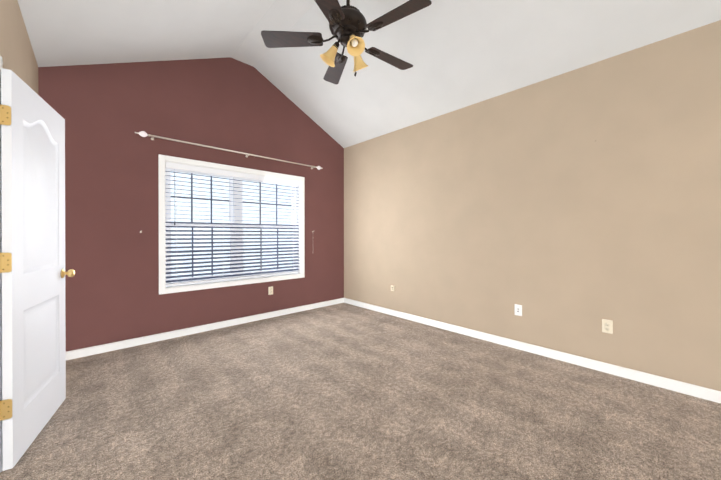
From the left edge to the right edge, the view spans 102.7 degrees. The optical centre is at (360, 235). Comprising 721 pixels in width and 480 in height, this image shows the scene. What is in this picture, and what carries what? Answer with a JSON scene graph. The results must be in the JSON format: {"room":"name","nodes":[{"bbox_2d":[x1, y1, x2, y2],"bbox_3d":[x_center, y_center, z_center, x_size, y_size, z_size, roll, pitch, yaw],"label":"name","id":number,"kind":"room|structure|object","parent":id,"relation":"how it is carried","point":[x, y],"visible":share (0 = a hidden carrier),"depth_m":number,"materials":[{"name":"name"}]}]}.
{"room":"empty bedroom","nodes":[
{"label":"empty bedroom","id":0,"kind":"room"},
{"bbox_2d":[0,0,37,93],"bbox_3d":[-1.448,-0.193,0.955,0.115,2.793,4.858,0,0,-43],"label":"wall","id":1,"kind":"structure","parent":0,"point":[17,55],"depth_m":1.86,"materials":[{"name":"beige paint"}]},
{"bbox_2d":[0,56,2,472],"bbox_3d":[-1.608,0.144,1.139,0.132,2.117,0.862,0,0,-43],"label":"door frame","id":2,"kind":"structure","parent":1,"relation":"attached to","point":[1,436],"depth_m":1.47,"materials":[{"name":"white paint"}]},
{"bbox_2d":[0,68,74,470],"bbox_3d":[-1.978,0.173,1.775,0.299,2.032,0.723,0,0,-43],"label":"door","id":3,"kind":"structure","parent":1,"relation":"in","point":[32,254],"depth_m":1.65,"materials":[{"name":"white paint"}]},
{"bbox_2d":[38,57,343,350],"bbox_3d":[-1.681,-0.604,3.952,3.963,3.595,0.160,0,0,-43],"label":"wall","id":4,"kind":"structure","parent":0,"point":[106,112],"depth_m":3.25,"materials":[{"name":"red paint"}]},
{"bbox_2d":[66,298,343,359],"bbox_3d":[-1.622,1.153,3.895,3.643,0.082,0.013,0,0,-43],"label":"baseboard","id":5,"kind":"structure","parent":4,"relation":"attached to","point":[89,351],"depth_m":3.44,"materials":[{"name":"white paint"}]},
{"bbox_2d":[135,131,322,169],"bbox_3d":[-1.525,-1.098,3.914,2.438,0.063,0.106,0,0,-43],"label":"curtain rod","id":6,"kind":"object","parent":4,"relation":"attached to","point":[143,133],"visible":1,"depth_m":3.60,"materials":[{"name":"silver metal"}]},
{"bbox_2d":[158,154,304,294],"bbox_3d":[-1.641,-0.127,3.977,1.912,1.588,0.171,0,0,-43],"label":"window","id":7,"kind":"structure","parent":4,"relation":"in","point":[298,215],"depth_m":3.90,"materials":[{"name":"white paint"}]},
{"bbox_2d":[165,162,299,285],"bbox_3d":[-1.617,-0.137,3.950,1.774,1.430,0.070,0,0,-43],"label":"window blinds","id":8,"kind":"object","parent":7,"relation":"attached to","point":[175,166],"visible":0.9,"depth_m":3.80,"materials":[{"name":"white plastic"}]},
{"bbox_2d":[268,286,272,294],"bbox_3d":[-1.303,0.801,4.195,0.072,0.116,0.008,0,0,-43],"label":"electrical outlet","id":9,"kind":"object","parent":4,"relation":"attached to","point":[270,290],"visible":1,"depth_m":4.19,"materials":[{"name":"beige plastic"}]},
{"bbox_2d":[0,303,720,479],"bbox_3d":[-0.602,1.251,1.751,5.403,0.100,4.858,0,0,-43],"label":"floor","id":10,"kind":"structure","parent":0,"point":[343,391],"depth_m":1.95,"materials":[{"name":"carpet"}]},
{"bbox_2d":[18,0,720,147],"bbox_3d":[-0.076,-1.966,2.233,3.963,1.000,4.858,0,0,-43],"label":"ceiling","id":11,"kind":"structure","parent":0,"point":[458,54],"depth_m":2.82,"materials":[{"name":"white paint"}]},
{"bbox_2d":[261,0,431,84],"bbox_3d":[-0.066,-1.802,2.314,1.303,1.087,1.316,0,0,-43],"label":"ceiling fan","id":12,"kind":"object","parent":11,"relation":"hanging from","point":[348,25],"visible":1,"depth_m":2.26,"materials":[{"name":"black metal"}]},
{"bbox_2d":[344,20,720,390],"bbox_3d":[1.312,-0.201,3.538,0.160,2.793,4.858,0,0,-43],"label":"wall","id":13,"kind":"structure","parent":0,"point":[569,211],"depth_m":2.71,"materials":[{"name":"beige paint"}]},
{"bbox_2d":[515,304,521,315],"bbox_3d":[1.664,0.787,3.042,0.008,0.116,0.072,0,0,-43],"label":"data jack","id":14,"kind":"object","parent":13,"relation":"attached to","point":[518,310],"visible":1,"depth_m":3.04,"materials":[{"name":"white plastic"}]},
{"bbox_2d":[344,298,720,402],"bbox_3d":[1.249,1.154,3.483,0.013,0.082,4.538,0,0,-43],"label":"baseboard","id":15,"kind":"structure","parent":13,"relation":"attached to","point":[680,387],"depth_m":2.70,"materials":[{"name":"white paint"}]},
{"bbox_2d":[602,319,612,333],"bbox_3d":[2.155,0.793,2.517,0.008,0.116,0.072,0,0,-43],"label":"electrical outlet","id":16,"kind":"object","parent":13,"relation":"attached to","point":[607,326],"visible":1,"depth_m":2.51,"materials":[{"name":"beige plastic"}]},
{"label":"outside","id":17,"kind":"structure","parent":0,"visible":0},
{"bbox_2d":[171,171,291,278],"bbox_3d":[-3.659,-0.813,6.114,15.000,10.000,0.020,0,0,-43],"label":"sky","id":18,"kind":"structure","parent":17,"point":[198,209],"depth_m":6.57,"materials":[{"name":"white"}]}
]}

